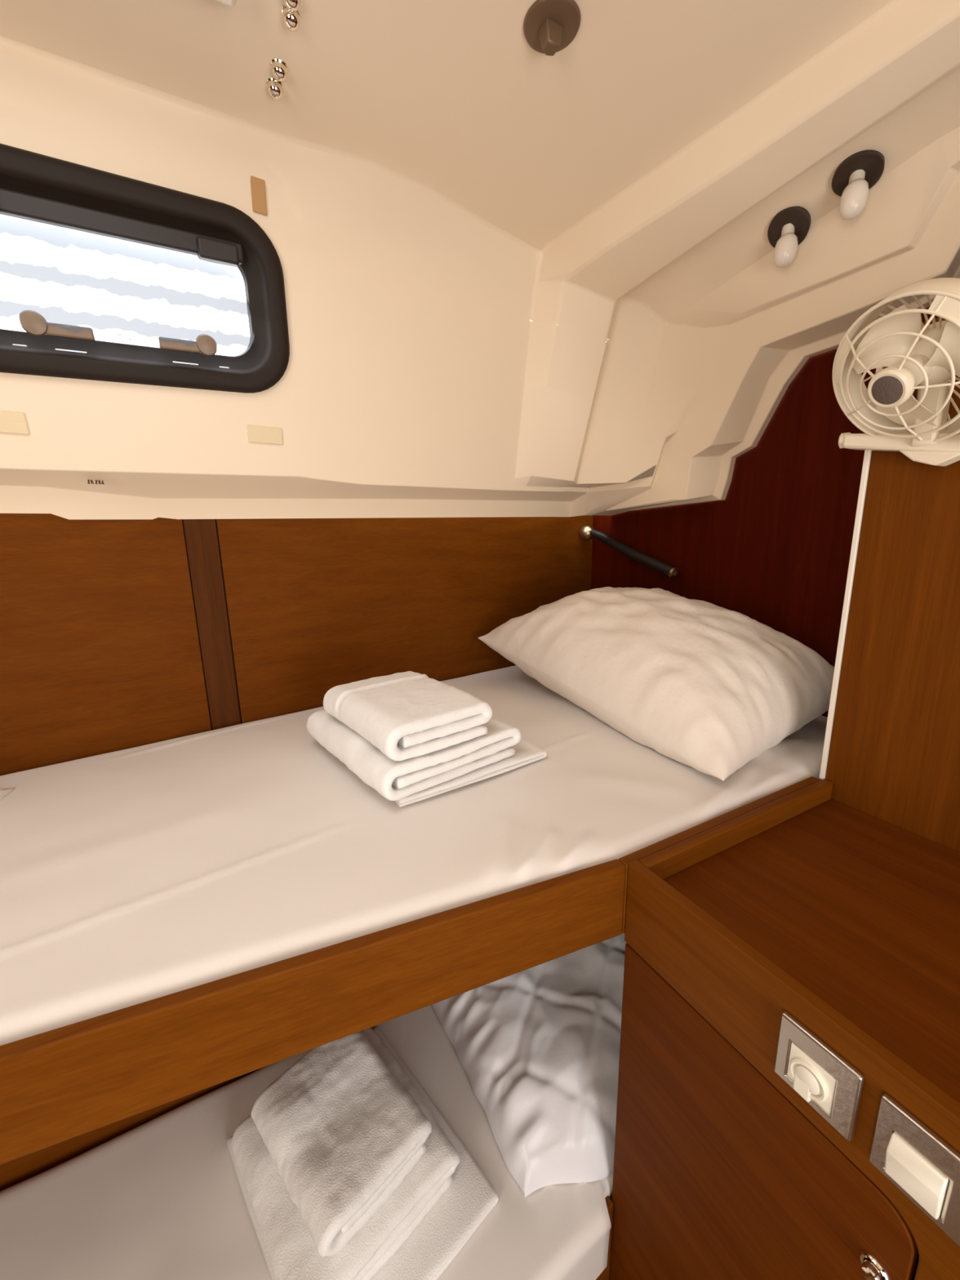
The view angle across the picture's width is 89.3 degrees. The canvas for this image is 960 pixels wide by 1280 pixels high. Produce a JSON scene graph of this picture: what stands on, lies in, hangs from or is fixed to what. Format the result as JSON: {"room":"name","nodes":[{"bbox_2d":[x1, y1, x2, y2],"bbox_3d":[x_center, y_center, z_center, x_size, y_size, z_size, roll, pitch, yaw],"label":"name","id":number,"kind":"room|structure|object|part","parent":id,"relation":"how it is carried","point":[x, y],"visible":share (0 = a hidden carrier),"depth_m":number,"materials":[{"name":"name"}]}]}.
{"room":"boat cabin","nodes":[
{"label":"boat cabin","id":0,"kind":"room"},
{"bbox_2d":[0,1067,261,1191],"bbox_3d":[-0.499,0.846,0.894,2.550,0.890,0.120,-7,14,-27],"label":"wall","id":1,"kind":"structure","parent":0,"point":[15,1171],"depth_m":0.78,"materials":[{"name":"brown wood"}]},
{"bbox_2d":[0,513,592,775],"bbox_3d":[-0.634,0.416,1.101,2.629,1.650,0.042,-9,15,-35],"label":"wall","id":2,"kind":"structure","parent":0,"point":[116,634],"depth_m":1.05,"materials":[{"name":"brown wood"}]},
{"bbox_3d":[-1.147,0.083,0.642,1.363,0.650,0.020,-9,15,-35],"label":"panel","id":3,"kind":"part","parent":2,"relation":"part of","materials":[{"name":"brown wood"}]},
{"bbox_3d":[-0.076,-0.096,1.396,1.163,0.650,0.020,-9,15,-35],"label":"panel","id":4,"kind":"part","parent":2,"relation":"part of","materials":[{"name":"brown wood"}]},
{"bbox_2d":[0,776,821,1164],"bbox_3d":[-0.499,0.314,0.780,2.525,0.111,0.932,-7,14,-27],"label":"bunk","id":5,"kind":"object","parent":2,"relation":"attached to","point":[59,1085],"visible":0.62,"depth_m":0.48,"materials":[{"name":"brown wood"}]},
{"bbox_2d":[0,665,827,1045],"bbox_3d":[-0.504,0.298,0.784,2.525,0.109,0.920,-7,14,-27],"label":"mattress","id":6,"kind":"object","parent":5,"relation":"on","point":[136,875],"visible":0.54,"depth_m":0.66,"materials":[{"name":"white fabric"}]},
{"bbox_2d":[0,787,14,800],"bbox_3d":[-0.814,0.253,0.709,0.160,0.035,0.150,-7,14,-27],"label":"crumpled cloth","id":7,"kind":"object","parent":6,"relation":"on","point":[3,792],"visible":1,"depth_m":0.80,"materials":[{"name":"white fabric"}]},
{"bbox_2d":[394,738,546,807],"bbox_3d":[-0.081,0.203,0.928,0.294,0.012,0.305,-9,14,-33],"label":"folded cloth","id":8,"kind":"object","parent":6,"relation":"on","point":[526,753],"visible":0.12,"depth_m":0.82,"materials":[{"name":"white fabric"}]},
{"bbox_2d":[306,709,520,800],"bbox_3d":[-0.135,0.172,0.909,0.277,0.057,0.332,-10,15,-37],"label":"folded towel","id":9,"kind":"object","parent":8,"relation":"on","point":[394,780],"visible":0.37,"depth_m":0.79,"materials":[{"name":"white fabric"}]},
{"bbox_2d":[323,671,492,760],"bbox_3d":[-0.137,0.120,0.871,0.204,0.065,0.277,-10,15,-36],"label":"folded towel","id":10,"kind":"object","parent":9,"relation":"on","point":[409,714],"visible":1,"depth_m":0.80,"materials":[{"name":"white fabric"}]},
{"bbox_2d":[477,586,834,781],"bbox_3d":[0.400,0.015,1.172,0.514,0.264,0.785,-7,14,-27],"label":"pillow","id":11,"kind":"object","parent":6,"relation":"on","point":[708,687],"visible":0.93,"depth_m":0.94,"materials":[{"name":"beige fabric"}]},
{"bbox_3d":[0.373,0.305,0.725,0.437,0.102,0.016,-7,14,-27],"label":"rail","id":12,"kind":"part","parent":5,"relation":"part of","materials":[{"name":"brown wood"}]},
{"bbox_2d":[0,244,656,519],"bbox_3d":[-0.683,-0.431,0.769,2.412,0.462,0.326,-8,14,-29],"label":"wall","id":13,"kind":"structure","parent":0,"point":[393,398],"depth_m":1.02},
{"bbox_2d":[0,410,29,434],"bbox_3d":[-0.729,-0.331,0.736,0.066,0.031,0.008,-9,14,-33],"label":"velcro patch","id":14,"kind":"object","parent":13,"relation":"attached to","point":[11,422],"visible":1,"depth_m":0.74,"materials":[{"name":"beige fabric"}]},
{"bbox_2d":[87,480,104,484],"bbox_3d":[-0.654,-0.269,0.826,0.022,0.006,0.009,-9,14,-32],"label":"stamp","id":15,"kind":"object","parent":13,"relation":"attached to","point":[91,481],"visible":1,"depth_m":0.83,"materials":[{"name":"brown"}]},
{"bbox_2d":[0,143,289,393],"bbox_3d":[-0.565,-0.551,0.756,0.508,0.285,0.084,-9,14,-32],"label":"window","id":16,"kind":"structure","parent":13,"relation":"in","point":[56,340],"depth_m":0.77,"materials":[{"name":"black plastic"}]},
{"bbox_3d":[-0.661,-0.468,0.722,0.033,0.032,0.028,-7,14,-27],"label":"handle","id":17,"kind":"part","parent":16,"relation":"part of","materials":[{"name":"brown plastic"}]},
{"bbox_3d":[-0.574,-0.558,0.769,0.389,0.159,0.001,-12,4,-32],"label":"pane","id":18,"kind":"part","parent":16,"relation":"part of","materials":[{"name":"clear glass"}]},
{"bbox_3d":[-0.472,-0.508,0.840,0.033,0.033,0.028,-7,14,-27],"label":"handle","id":19,"kind":"part","parent":16,"relation":"part of","materials":[{"name":"brown plastic"}]},
{"bbox_2d":[247,424,282,444],"bbox_3d":[-0.413,-0.395,0.936,0.063,0.030,0.008,-9,14,-33],"label":"velcro patch","id":20,"kind":"object","parent":13,"relation":"attached to","point":[256,433],"visible":1,"depth_m":0.93,"materials":[{"name":"beige fabric"}]},
{"bbox_2d":[0,0,959,358],"bbox_3d":[-0.207,-0.499,-0.144,2.415,0.209,2.022,-7,14,-27],"label":"ceiling","id":21,"kind":"structure","parent":0,"point":[602,187],"depth_m":0.72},
{"bbox_2d":[214,0,236,7],"bbox_3d":[-0.391,-0.660,0.189,0.552,0.030,0.567,-7,14,-27],"label":"deck hatch","id":22,"kind":"object","parent":21,"relation":"attached to","point":[231,3],"visible":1,"depth_m":0.55,"materials":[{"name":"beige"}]},
{"bbox_2d":[250,175,266,215],"bbox_3d":[-0.367,-0.736,0.806,0.023,0.046,0.013,-9,14,-33],"label":"strap","id":23,"kind":"object","parent":21,"relation":"attached to","point":[258,185],"visible":1,"depth_m":0.80,"materials":[{"name":"brown fabric"}]},
{"bbox_2d":[266,77,284,99],"bbox_3d":[-0.288,-0.774,0.685,0.024,0.015,0.024,-7,14,-27],"label":"nut","id":24,"kind":"object","parent":21,"relation":"attached to","point":[275,88],"visible":1,"depth_m":0.68,"materials":[{"name":"silver metal"}]},
{"bbox_2d":[266,77,284,89],"bbox_3d":[-0.289,-0.780,0.684,0.024,0.002,0.024,-7,14,-27],"label":"washer","id":25,"kind":"object","parent":24,"relation":"in","point":[272,83],"depth_m":0.68,"materials":[{"name":"silver metal"}]},
{"bbox_2d":[269,58,288,81],"bbox_3d":[-0.272,-0.768,0.659,0.024,0.015,0.024,-7,14,-27],"label":"nut","id":26,"kind":"object","parent":21,"relation":"attached to","point":[279,68],"visible":1,"depth_m":0.65,"materials":[{"name":"silver metal"}]},
{"bbox_2d":[269,58,288,72],"bbox_3d":[-0.272,-0.774,0.657,0.024,0.002,0.024,-7,14,-27],"label":"washer","id":27,"kind":"object","parent":26,"relation":"in","point":[277,65],"depth_m":0.65,"materials":[{"name":"silver metal"}]},
{"bbox_2d":[280,4,301,31],"bbox_3d":[-0.230,-0.755,0.593,0.024,0.015,0.024,-7,14,-27],"label":"nut","id":28,"kind":"object","parent":21,"relation":"attached to","point":[291,20],"visible":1,"depth_m":0.59,"materials":[{"name":"silver metal"}]},
{"bbox_2d":[280,4,301,20],"bbox_3d":[-0.230,-0.761,0.592,0.024,0.002,0.024,-7,14,-27],"label":"washer","id":29,"kind":"object","parent":28,"relation":"in","point":[286,15],"depth_m":0.59,"materials":[{"name":"silver metal"}]},
{"bbox_2d":[283,0,301,12],"bbox_3d":[-0.221,-0.751,0.571,0.024,0.015,0.024,-7,14,-27],"label":"nut","id":30,"kind":"object","parent":21,"relation":"attached to","point":[293,6],"visible":1,"depth_m":0.57,"materials":[{"name":"silver metal"}]},
{"bbox_2d":[523,0,581,56],"bbox_3d":[0.090,-0.758,0.610,0.071,0.026,0.071,-7,14,-27],"label":"turn latch","id":31,"kind":"object","parent":21,"relation":"attached to","point":[549,26],"visible":1,"depth_m":0.60,"materials":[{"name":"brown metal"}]},
{"bbox_3d":[0.088,-0.757,0.614,0.028,0.022,0.026,-7,14,-27],"label":"knob","id":32,"kind":"part","parent":31,"relation":"part of","materials":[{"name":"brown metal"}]},
{"bbox_2d":[767,205,811,267],"bbox_3d":[0.565,-0.734,0.891,0.057,0.090,0.068,-7,14,-27],"label":"bulb","id":33,"kind":"object","parent":21,"relation":"attached to","point":[790,226],"visible":1,"depth_m":0.88,"materials":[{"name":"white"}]},
{"bbox_3d":[0.561,-0.714,0.893,0.037,0.050,0.037,-7,14,-27],"label":"bulb","id":34,"kind":"part","parent":33,"relation":"part of","materials":[{"name":"beige glass"}]},
{"bbox_2d":[831,149,884,220],"bbox_3d":[0.608,-0.729,0.786,0.066,0.082,0.068,-7,14,-27],"label":"bulb","id":35,"kind":"object","parent":21,"relation":"attached to","point":[852,180],"visible":1,"depth_m":0.78,"materials":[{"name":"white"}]},
{"bbox_3d":[0.606,-0.713,0.789,0.038,0.050,0.037,-7,14,-27],"label":"bulb","id":36,"kind":"part","parent":35,"relation":"part of","materials":[{"name":"beige glass"}]},
{"bbox_2d":[590,305,938,717],"bbox_3d":[0.939,0.225,0.791,0.030,2.100,2.360,-7,14,-27],"label":"wall","id":37,"kind":"structure","parent":0,"point":[775,553],"depth_m":1.12,"materials":[{"name":"brown wood"}]},
{"bbox_2d":[578,524,679,578],"bbox_3d":[0.447,-0.276,1.481,0.052,0.156,0.387,-7,14,-27],"label":"reading lamp","id":38,"kind":"object","parent":37,"relation":"attached to","point":[587,532],"visible":1,"depth_m":1.46,"materials":[{"name":"black metal"}]},
{"bbox_2d":[568,126,959,516],"bbox_3d":[0.866,-0.470,0.561,0.148,0.544,2.215,-7,14,-27],"label":"wall panel","id":39,"kind":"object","parent":37,"relation":"attached to","point":[725,364],"depth_m":1.02,"materials":[{"name":"white plastic"}]},
{"bbox_2d":[825,316,959,852],"bbox_3d":[0.902,0.532,0.275,0.022,1.715,1.336,-7,14,-27],"label":"wall partition","id":40,"kind":"structure","parent":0,"point":[894,756],"depth_m":0.69,"materials":[{"name":"brown wood"}]},
{"bbox_2d":[819,366,884,779],"bbox_3d":[0.575,-0.097,0.746,0.028,0.670,0.007,-7,14,-27],"label":"edging","id":41,"kind":"object","parent":40,"relation":"attached to","point":[867,457],"visible":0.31,"depth_m":0.75,"materials":[{"name":"beige plastic"}]},
{"bbox_2d":[831,277,959,466],"bbox_3d":[0.532,-0.318,0.600,0.140,0.197,0.194,-7,14,-27],"label":"fan","id":42,"kind":"object","parent":40,"relation":"attached to","point":[926,358],"visible":1,"depth_m":0.60,"materials":[{"name":"white plastic"}]},
{"bbox_3d":[0.531,-0.290,0.707,0.014,0.021,0.021,11,17,43],"label":"clamp knob","id":43,"kind":"part","parent":42,"relation":"part of","materials":[{"name":"beige plastic"}]},
{"bbox_3d":[0.501,-0.368,0.605,0.036,0.065,0.078,-7,14,-27],"label":"blade","id":44,"kind":"part","parent":42,"relation":"part of","materials":[{"name":"beige plastic"}]},
{"bbox_3d":[0.550,-0.305,0.627,0.040,0.068,0.074,0,12,7],"label":"blade","id":45,"kind":"part","parent":42,"relation":"part of","materials":[{"name":"beige plastic"}]},
{"bbox_3d":[0.547,-0.345,0.590,0.076,0.073,0.071,-7,14,-27],"label":"motor","id":46,"kind":"part","parent":42,"relation":"part of","materials":[{"name":"beige plastic"}]},
{"bbox_3d":[0.572,-0.298,0.613,0.026,0.101,0.028,-7,14,-27],"label":"bracket arm","id":47,"kind":"part","parent":42,"relation":"part of","materials":[{"name":"beige plastic"}]},
{"bbox_3d":[0.539,-0.324,0.547,0.062,0.064,0.061,-7,14,-27],"label":"blade","id":48,"kind":"part","parent":42,"relation":"part of","materials":[{"name":"beige plastic"}]},
{"bbox_3d":[-0.176,1.404,0.432,2.630,0.020,2.380,-7,14,-27],"label":"floor","id":49,"kind":"structure","parent":0,"visible":0},
{"bbox_2d":[595,1195,613,1279],"bbox_3d":[-0.319,1.105,0.629,2.525,0.487,0.600,-7,14,-27],"label":"lower berth","id":50,"kind":"object","parent":49,"relation":"on","point":[605,1274],"visible":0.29,"depth_m":0.73,"materials":[{"name":"brown wood"}]},
{"bbox_2d":[0,1004,613,1279],"bbox_3d":[-0.329,0.896,0.596,2.530,0.112,0.650,-7,14,-27],"label":"mattress","id":51,"kind":"object","parent":50,"relation":"on","point":[162,1198],"visible":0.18,"depth_m":0.70,"materials":[{"name":"white fabric"}]},
{"bbox_2d":[226,1026,498,1279],"bbox_3d":[-0.188,0.801,0.739,0.275,0.012,0.345,-12,16,-41],"label":"folded cloth","id":52,"kind":"object","parent":51,"relation":"on","point":[448,1225],"visible":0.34,"depth_m":0.68,"materials":[{"name":"white fabric"}]},
{"bbox_2d":[231,1027,459,1279],"bbox_3d":[-0.206,0.767,0.732,0.249,0.056,0.272,-11,16,-41],"label":"folded towel","id":53,"kind":"object","parent":52,"relation":"on","point":[293,1254],"visible":0.34,"depth_m":0.66,"materials":[{"name":"white fabric"}]},
{"bbox_2d":[250,1031,431,1257],"bbox_3d":[-0.208,0.709,0.721,0.229,0.065,0.178,10,17,43],"label":"folded towel","id":54,"kind":"object","parent":53,"relation":"on","point":[341,1132],"visible":0.97,"depth_m":0.69,"materials":[{"name":"white fabric"}]},
{"bbox_2d":[431,933,626,1197],"bbox_3d":[0.285,0.638,0.987,0.694,0.211,0.418,-7,14,-27],"label":"pillow","id":55,"kind":"object","parent":51,"relation":"on","point":[537,1046],"visible":0.4,"depth_m":0.82,"materials":[{"name":"white fabric"}]},
{"bbox_2d":[608,778,959,1279],"bbox_3d":[0.568,0.836,0.474,0.448,1.048,0.788,-7,14,-27],"label":"locker","id":56,"kind":"object","parent":49,"relation":"on","point":[842,919],"visible":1,"depth_m":0.53,"materials":[{"name":"brown wood"}]},
{"bbox_3d":[0.389,0.277,0.708,0.422,0.046,0.014,-7,14,-27],"label":"fiddle rail","id":57,"kind":"part","parent":56,"relation":"part of","materials":[{"name":"brown wood"}]},
{"bbox_3d":[0.274,0.865,0.596,0.015,0.911,0.304,-7,14,-27],"label":"door","id":58,"kind":"part","parent":56,"relation":"part of","materials":[{"name":"brown wood"}]},
{"bbox_3d":[0.575,0.359,0.371,0.424,0.013,0.772,-7,14,-27],"label":"panel","id":59,"kind":"part","parent":56,"relation":"part of","materials":[{"name":"brown wood"}]},
{"bbox_2d":[774,1011,864,1141],"bbox_3d":[0.289,0.374,0.419,0.010,0.066,0.063,-7,14,-27],"label":"power socket","id":60,"kind":"object","parent":56,"relation":"attached to","point":[825,1080],"visible":1,"depth_m":0.41,"materials":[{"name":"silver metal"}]},
{"bbox_2d":[869,1093,959,1246],"bbox_3d":[0.325,0.388,0.350,0.013,0.066,0.069,-7,14,-27],"label":"light switch","id":61,"kind":"object","parent":56,"relation":"attached to","point":[922,1165],"visible":1,"depth_m":0.35,"materials":[{"name":"silver metal"}]}
]}

